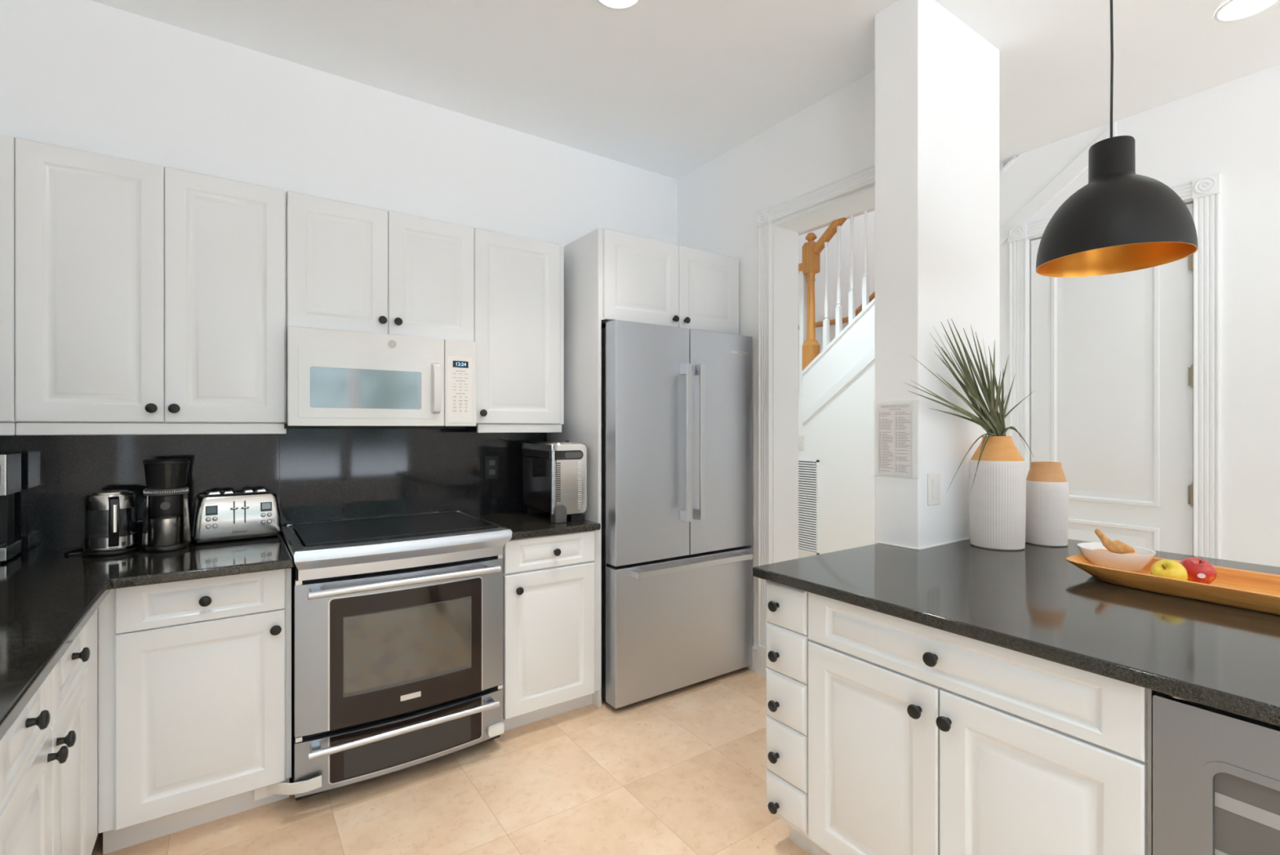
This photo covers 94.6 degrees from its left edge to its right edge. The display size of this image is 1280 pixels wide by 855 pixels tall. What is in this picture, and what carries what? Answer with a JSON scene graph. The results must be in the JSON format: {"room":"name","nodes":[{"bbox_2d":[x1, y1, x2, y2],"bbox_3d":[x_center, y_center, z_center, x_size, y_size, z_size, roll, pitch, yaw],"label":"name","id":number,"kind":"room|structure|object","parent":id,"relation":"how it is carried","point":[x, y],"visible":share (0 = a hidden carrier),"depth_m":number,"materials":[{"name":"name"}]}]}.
{"room":"kitchen","nodes":[
{"label":"kitchen","id":0,"kind":"room"},
{"bbox_2d":[0,0,677,537],"bbox_3d":[-1.229,-0.135,2.909,3.500,2.970,0.120,0,0,-35],"label":"wall","id":1,"kind":"structure","parent":0,"point":[86,75],"depth_m":2.60,"materials":[{"name":"white paint"}]},
{"bbox_2d":[0,133,17,435],"bbox_3d":[-2.257,-0.454,1.920,0.379,0.960,0.330,0,0,-35],"label":"upper cabinet","id":2,"kind":"object","parent":1,"relation":"attached to","point":[7,424],"visible":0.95,"depth_m":1.88,"materials":[{"name":"white paint"}]},
{"bbox_2d":[14,137,286,435],"bbox_3d":[-1.784,-0.454,2.231,0.751,0.960,0.360,0,0,-35],"label":"upper cabinet","id":3,"kind":"object","parent":1,"relation":"attached to","point":[150,299],"visible":0.98,"depth_m":2.07,"materials":[{"name":"white paint"}]},
{"bbox_2d":[0,424,546,553],"bbox_3d":[-1.514,0.233,2.625,2.404,0.496,0.020,0,0,-35],"label":"backsplash","id":4,"kind":"structure","parent":1,"relation":"attached to","point":[317,474],"depth_m":2.60,"materials":[{"name":"stone"}]},
{"bbox_2d":[484,455,498,479],"bbox_3d":[-0.782,0.211,3.115,0.074,0.122,0.008,0,0,-35],"label":"wall outlet","id":5,"kind":"object","parent":4,"relation":"attached to","point":[491,462],"visible":1,"depth_m":3.11,"materials":[{"name":"black plastic"}]},
{"bbox_2d":[488,460,495,465],"bbox_3d":[-0.780,0.187,3.113,0.034,0.028,0.003,0,0,-35],"label":"socket","id":6,"kind":"object","parent":5,"relation":"attached to","point":[491,462],"depth_m":3.11,"materials":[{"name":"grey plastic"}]},
{"bbox_2d":[488,469,495,475],"bbox_3d":[-0.780,0.235,3.113,0.034,0.028,0.003,0,0,-35],"label":"socket","id":7,"kind":"object","parent":5,"relation":"attached to","point":[491,472],"depth_m":3.11,"materials":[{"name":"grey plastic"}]},
{"bbox_2d":[286,191,474,341],"bbox_3d":[-1.165,-0.663,2.660,0.752,0.542,0.360,0,0,-35],"label":"upper cabinet","id":8,"kind":"object","parent":1,"relation":"attached to","point":[352,267],"visible":0.99,"depth_m":2.51,"materials":[{"name":"white paint"}]},
{"bbox_2d":[284,325,475,428],"bbox_3d":[-1.154,-0.193,2.619,0.742,0.396,0.438,0,0,-35],"label":"microwave oven","id":9,"kind":"object","parent":8,"relation":"attached to","point":[336,379],"visible":0.98,"depth_m":2.44,"materials":[{"name":"white plastic"}]},
{"bbox_2d":[474,227,564,432],"bbox_3d":[-0.661,-0.454,3.011,0.474,0.960,0.360,0,0,-35],"label":"upper cabinet","id":10,"kind":"object","parent":1,"relation":"attached to","point":[519,281],"visible":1,"depth_m":2.88,"materials":[{"name":"white paint"}]},
{"bbox_2d":[601,228,738,334],"bbox_3d":[0.039,-0.742,3.334,0.919,0.440,0.628,0,0,-35],"label":"upper cabinet","id":11,"kind":"object","parent":1,"relation":"attached to","point":[645,280],"visible":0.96,"depth_m":3.06,"materials":[{"name":"white paint"}]},
{"bbox_2d":[91,666,810,854],"bbox_3d":[1.700,1.400,1.059,6.200,0.100,9.300,0,0,-35],"label":"floor","id":12,"kind":"structure","parent":0,"point":[682,771],"depth_m":2.15,"materials":[{"name":"tile"}]},
{"bbox_2d":[0,608,97,854],"bbox_3d":[-1.582,0.916,1.200,0.670,0.868,1.055,0,0,-35],"label":"base cabinet","id":13,"kind":"object","parent":12,"relation":"on","point":[49,753],"visible":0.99,"depth_m":1.29,"materials":[{"name":"white paint"}]},
{"bbox_2d":[0,532,293,740],"bbox_3d":[-1.331,0.466,1.242,1.128,0.032,2.458,0,0,-35],"label":"countertop","id":14,"kind":"structure","parent":13,"relation":"on","point":[47,597],"depth_m":1.72,"materials":[{"name":"black stone"}]},
{"bbox_2d":[0,452,21,563],"bbox_3d":[-2.256,0.269,1.944,0.273,0.362,0.172,0,0,-35],"label":"coffee machine","id":15,"kind":"object","parent":14,"relation":"on","point":[10,462],"visible":1,"depth_m":2.01,"materials":[{"name":"silver metal"}]},
{"bbox_2d":[64,489,138,556],"bbox_3d":[-1.927,0.339,2.143,0.236,0.222,0.183,0,0,11],"label":"electric kettle","id":16,"kind":"object","parent":14,"relation":"on","point":[110,525],"visible":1,"depth_m":2.07,"materials":[{"name":"silver metal"}]},
{"bbox_2d":[141,457,191,551],"bbox_3d":[-1.760,0.283,2.196,0.141,0.333,0.142,0,0,6],"label":"coffee maker","id":17,"kind":"object","parent":14,"relation":"on","point":[166,521],"visible":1,"depth_m":2.14,"materials":[{"name":"black plastic"}]},
{"bbox_2d":[150,515,182,546],"bbox_3d":[-1.744,0.379,2.172,0.092,0.100,0.092,0,0,-35],"label":"cup","id":18,"kind":"object","parent":17,"relation":"on","point":[165,531],"depth_m":2.14,"materials":[{"name":"silver metal"}]},
{"bbox_2d":[191,488,282,542],"bbox_3d":[-1.631,0.351,2.394,0.300,0.188,0.177,0,0,-39],"label":"toaster","id":19,"kind":"object","parent":14,"relation":"on","point":[227,515],"visible":1,"depth_m":2.34,"materials":[{"name":"silver metal"}]},
{"bbox_2d":[97,568,291,853],"bbox_3d":[-1.602,0.916,2.174,0.508,0.868,0.659,0,0,-35],"label":"base cabinet","id":20,"kind":"object","parent":12,"relation":"on","point":[194,676],"visible":0.97,"depth_m":1.92,"materials":[{"name":"white paint"}]},
{"bbox_2d":[253,510,511,800],"bbox_3d":[-1.085,0.868,2.475,0.900,0.895,0.704,0,0,-35],"label":"range","id":21,"kind":"object","parent":12,"relation":"on","point":[397,620],"visible":0.98,"depth_m":2.23,"materials":[{"name":"silver metal"}]},
{"bbox_2d":[292,511,498,546],"bbox_3d":[-1.048,0.433,2.522,0.711,0.024,0.605,0,0,-35],"label":"cooktop","id":22,"kind":"object","parent":21,"relation":"in","point":[330,533],"depth_m":2.46,"materials":[{"name":"black glass"}]},
{"bbox_2d":[501,528,600,730],"bbox_3d":[-0.549,0.916,2.906,0.498,0.868,0.659,0,0,-35],"label":"base cabinet","id":23,"kind":"object","parent":12,"relation":"on","point":[552,584],"visible":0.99,"depth_m":2.65,"materials":[{"name":"white paint"}]},
{"bbox_2d":[470,509,600,539],"bbox_3d":[-0.549,0.466,2.902,0.458,0.032,0.623,0,0,-35],"label":"countertop","id":24,"kind":"structure","parent":23,"relation":"on","point":[522,524],"depth_m":2.76,"materials":[{"name":"black stone"}]},
{"bbox_2d":[522,440,586,523],"bbox_3d":[-0.438,0.257,2.988,0.194,0.386,0.432,0,0,-32],"label":"countertop oven","id":25,"kind":"object","parent":24,"relation":"on","point":[554,473],"visible":1,"depth_m":2.84,"materials":[{"name":"silver metal"}]},
{"bbox_2d":[546,227,601,707],"bbox_3d":[-0.359,0.194,3.085,0.018,2.312,0.582,0,0,-35],"label":"end panel","id":26,"kind":"object","parent":12,"relation":"on","point":[583,255],"visible":0.49,"depth_m":2.94,"materials":[{"name":"white paint"}]},
{"bbox_2d":[601,319,752,708],"bbox_3d":[0.085,0.418,3.270,0.900,1.864,0.725,0,0,-35],"label":"refrigerator","id":27,"kind":"object","parent":12,"relation":"on","point":[677,402],"visible":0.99,"depth_m":2.95,"materials":[{"name":"silver metal"}]},
{"bbox_2d":[765,579,826,854],"bbox_3d":[0.686,0.916,2.001,0.650,0.867,0.175,0,0,-35],"label":"base cabinet","id":28,"kind":"object","parent":12,"relation":"on","point":[787,639],"visible":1,"depth_m":1.82,"materials":[{"name":"white paint"}]},
{"bbox_2d":[808,591,1158,854],"bbox_3d":[0.964,0.916,1.601,0.650,0.867,0.799,0,0,-35],"label":"base cabinet","id":29,"kind":"object","parent":12,"relation":"on","point":[923,740],"visible":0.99,"depth_m":1.39,"materials":[{"name":"white paint"}]},
{"bbox_2d":[752,537,1279,725],"bbox_3d":[1.428,0.464,1.602,1.401,0.036,1.722,0,0,-35],"label":"countertop","id":30,"kind":"structure","parent":29,"relation":"on","point":[1031,600],"depth_m":1.44,"materials":[{"name":"black stone"}]},
{"bbox_2d":[968,435,1026,550],"bbox_3d":[1.355,0.241,2.242,0.187,0.417,0.187,0,0,-35],"label":"ceramic vase","id":31,"kind":"object","parent":30,"relation":"on","point":[997,495],"visible":0.94,"depth_m":2.17,"materials":[{"name":"beige ceramic"}]},
{"bbox_2d":[903,318,1035,491],"bbox_3d":[1.189,-0.053,2.182,0.588,0.687,0.199,0,0,-13],"label":"plant","id":32,"kind":"object","parent":31,"relation":"in","point":[989,420],"visible":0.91,"depth_m":2.20,"materials":[{"name":"green plant"}]},
{"bbox_2d":[1025,461,1068,546],"bbox_3d":[1.575,0.292,2.290,0.142,0.315,0.142,0,0,-35],"label":"ceramic vase","id":33,"kind":"object","parent":30,"relation":"on","point":[1046,522],"visible":0.96,"depth_m":2.24,"materials":[{"name":"beige ceramic"}]},
{"bbox_2d":[1065,553,1279,614],"bbox_3d":[1.624,0.424,1.505,0.300,0.050,0.868,0,0,-33],"label":"serving tray","id":34,"kind":"object","parent":30,"relation":"on","point":[1259,591],"visible":0.63,"depth_m":1.60,"materials":[{"name":"orange wood"}]},
{"bbox_2d":[1077,542,1155,572],"bbox_3d":[1.466,0.406,1.821,0.189,0.067,0.189,0,0,-35],"label":"bowl","id":35,"kind":"object","parent":34,"relation":"on","point":[1131,562],"visible":0.88,"depth_m":1.77,"materials":[{"name":"white ceramic"}]},
{"bbox_2d":[1092,548,1112,552],"bbox_3d":[1.439,0.398,1.837,0.054,0.039,0.068,0,0,-35],"label":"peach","id":36,"kind":"object","parent":35,"relation":"in","point":[1097,549],"visible":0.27,"depth_m":1.83,"materials":[{"name":"orange food"}]},
{"bbox_2d":[1123,551,1139,554],"bbox_3d":[1.495,0.398,1.796,0.054,0.039,0.068,0,0,-35],"label":"peach","id":37,"kind":"object","parent":35,"relation":"in","point":[1133,553],"visible":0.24,"depth_m":1.79,"materials":[{"name":"orange food"}]},
{"bbox_2d":[1094,528,1134,553],"bbox_3d":[1.467,0.353,1.823,0.042,0.072,0.094,0,0,-35],"label":"ginger root","id":38,"kind":"object","parent":37,"relation":"on","point":[1116,546],"visible":0.98,"depth_m":1.81,"materials":[{"name":"beige food"}]},
{"bbox_2d":[1150,559,1187,580],"bbox_3d":[1.450,0.402,1.620,0.078,0.078,0.078,0,0,-35],"label":"apple","id":39,"kind":"object","parent":34,"relation":"on","point":[1169,568],"visible":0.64,"depth_m":1.60,"materials":[{"name":"yellow food"}]},
{"bbox_2d":[1179,557,1217,584],"bbox_3d":[1.550,0.402,1.642,0.080,0.076,0.080,0,0,-35],"label":"apple","id":40,"kind":"object","parent":34,"relation":"on","point":[1198,570],"visible":0.71,"depth_m":1.62,"materials":[{"name":"red food"}]},
{"bbox_2d":[1152,691,1279,854],"bbox_3d":[1.370,0.916,1.024,0.602,0.867,0.598,0,0,-35],"label":"wine cooler","id":41,"kind":"object","parent":12,"relation":"on","point":[1216,771],"visible":0.84,"depth_m":1.03,"materials":[{"name":"grey metal"}]},
{"bbox_2d":[1214,848,1228,854],"bbox_3d":[1.131,0.750,0.857,0.002,0.024,0.432,0,0,-35],"label":"shelf","id":42,"kind":"object","parent":41,"relation":"attached to","point":[1217,851],"depth_m":1.03,"materials":[{"name":"grey metal"}]},
{"bbox_2d":[1214,791,1279,830],"bbox_3d":[1.131,0.650,0.857,0.002,0.024,0.432,0,0,-35],"label":"shelf","id":43,"kind":"object","parent":41,"relation":"attached to","point":[1260,815],"depth_m":1.00,"materials":[{"name":"grey metal"}]},
{"bbox_2d":[89,0,1279,235],"bbox_3d":[1.228,-1.680,0.731,5.050,0.120,9.300,0,0,-35],"label":"ceiling","id":44,"kind":"structure","parent":0,"point":[668,88],"depth_m":2.55,"materials":[{"name":"white paint"}]},
{"bbox_2d":[596,0,640,9],"bbox_3d":[-0.081,-1.616,2.188,0.192,0.006,0.192,0,0,-35],"label":"recessed light","id":45,"kind":"object","parent":44,"relation":"in","point":[612,4],"visible":1,"depth_m":2.25,"materials":[{"name":"white paint"}]},
{"bbox_2d":[600,0,636,7],"bbox_3d":[-0.081,-1.618,2.188,0.164,0.003,0.164,0,0,-30],"label":"diffuser","id":46,"kind":"object","parent":45,"relation":"attached to","point":[607,3],"depth_m":2.25,"materials":[{"name":"white plastic"}]},
{"bbox_2d":[1035,0,1198,277],"bbox_3d":[1.358,-1.049,1.700,0.363,1.142,0.363,0,0,-35],"label":"pendant lamp","id":47,"kind":"object","parent":44,"relation":"hanging from","point":[1122,220],"visible":1,"depth_m":1.64,"materials":[{"name":"black metal"}]},
{"bbox_2d":[1213,0,1279,22],"bbox_3d":[2.328,-1.616,2.257,0.192,0.006,0.192,0,0,-35],"label":"recessed light","id":48,"kind":"object","parent":44,"relation":"in","point":[1232,10],"visible":1,"depth_m":2.28,"materials":[{"name":"white paint"}]},
{"bbox_2d":[677,70,875,647],"bbox_3d":[0.405,-0.135,3.800,0.200,2.970,3.020,0,0,-35],"label":"wall","id":49,"kind":"structure","parent":0,"point":[832,139],"depth_m":3.28,"materials":[{"name":"white paint"}]},
{"bbox_2d":[746,645,756,671],"bbox_3d":[0.445,1.285,3.553,0.016,0.130,0.730,0,0,-35],"label":"baseboard","id":50,"kind":"structure","parent":49,"relation":"attached to","point":[753,667],"depth_m":3.27,"materials":[{"name":"white paint"}]},
{"bbox_2d":[756,164,875,677],"bbox_3d":[0.907,0.081,2.870,0.036,2.539,0.910,0,0,-35],"label":"trim","id":51,"kind":"structure","parent":49,"relation":"attached to","point":[864,178],"depth_m":3.19,"materials":[{"name":"white paint"}]},
{"bbox_2d":[772,185,875,563],"bbox_3d":[1.030,0.127,2.900,0.198,2.446,0.826,0,0,-35],"label":"trim","id":52,"kind":"structure","parent":49,"relation":"attached to","point":[785,232],"depth_m":3.21,"materials":[{"name":"white paint"}]},
{"bbox_2d":[798,209,875,396],"bbox_3d":[2.795,-1.000,4.741,0.100,4.700,4.200,0,0,-35],"label":"wall","id":53,"kind":"structure","parent":0,"point":[859,222],"depth_m":5.80,"materials":[{"name":"white paint"}]},
{"bbox_2d":[798,290,875,329],"bbox_3d":[2.218,-1.552,5.416,0.076,1.119,2.395,0,0,-35],"label":"wall handrail","id":54,"kind":"object","parent":53,"relation":"attached to","point":[859,309],"visible":0.09,"depth_m":5.69,"materials":[{"name":"brown wood"}]},
{"bbox_2d":[875,0,999,550],"bbox_3d":[1.233,-0.135,2.427,0.635,2.970,0.180,0,0,-35],"label":"wall column","id":55,"kind":"structure","parent":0,"point":[937,78],"depth_m":2.28,"materials":[{"name":"white paint"}]},
{"bbox_2d":[878,403,912,476],"bbox_3d":[0.968,0.044,2.239,0.012,0.292,0.184,0,0,-35],"label":"sheet","id":56,"kind":"object","parent":55,"relation":"attached to","point":[895,420],"visible":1,"depth_m":2.24,"materials":[{"name":"white paper"}]},
{"bbox_2d":[927,472,940,505],"bbox_3d":[1.110,0.232,2.226,0.081,0.120,0.010,0,0,-35],"label":"light switch","id":57,"kind":"object","parent":55,"relation":"attached to","point":[934,478],"visible":1,"depth_m":2.22,"materials":[{"name":"white plastic"}]},
{"bbox_2d":[798,64,1279,566],"bbox_3d":[3.260,-0.135,2.143,0.100,2.970,9.000,0,0,-35],"label":"wall","id":58,"kind":"structure","parent":0,"point":[1231,129],"depth_m":2.79,"materials":[{"name":"white paint"}]},
{"bbox_2d":[798,435,804,449],"bbox_3d":[1.317,0.125,4.844,0.010,0.120,0.075,0,0,-35],"label":"light switch","id":59,"kind":"object","parent":58,"relation":"attached to","point":[801,437],"visible":0.76,"depth_m":4.83,"materials":[{"name":"white plastic"}]},
{"bbox_2d":[798,458,818,555],"bbox_3d":[1.353,0.637,4.791,0.012,0.755,0.237,0,0,-35],"label":"air vent grille","id":60,"kind":"object","parent":58,"relation":"in","point":[808,469],"visible":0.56,"depth_m":4.77,"materials":[{"name":"white metal"}]},
{"bbox_2d":[801,155,1017,374],"bbox_3d":[1.827,-1.024,4.204,0.122,1.189,1.595,0,0,-35],"label":"trim","id":61,"kind":"structure","parent":58,"relation":"attached to","point":[1015,157],"depth_m":4.48,"materials":[{"name":"white paint"}]},
{"bbox_2d":[802,120,1116,424],"bbox_3d":[1.921,-0.821,3.969,0.016,1.591,2.078,0,0,-35],"label":"trim","id":62,"kind":"structure","parent":58,"relation":"attached to","point":[1080,163],"depth_m":3.44,"materials":[{"name":"white paint"}]},
{"bbox_2d":[1031,203,1193,555],"bbox_3d":[2.514,0.121,3.183,0.059,2.438,0.720,0,0,-35],"label":"door","id":63,"kind":"structure","parent":58,"relation":"in","point":[1112,355],"depth_m":3.12,"materials":[{"name":"white paint"}]},
{"bbox_2d":[1008,172,1220,559],"bbox_3d":[2.471,0.074,3.160,0.036,2.552,0.922,0,0,-35],"label":"trim","id":64,"kind":"structure","parent":58,"relation":"attached to","point":[1205,191],"depth_m":2.83,"materials":[{"name":"white paint"}]},
{"bbox_3d":[1.486,-0.190,5.662,1.000,0.080,1.195,0,0,-35],"label":"floor","id":65,"kind":"structure","parent":0,"visible":0},
{"bbox_2d":[798,162,1005,396],"bbox_3d":[2.208,-1.690,4.516,1.080,2.920,2.900,0,0,-35],"label":"stair railing","id":66,"kind":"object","parent":65,"relation":"on","point":[809,348],"depth_m":4.75,"materials":[{"name":"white wood"}]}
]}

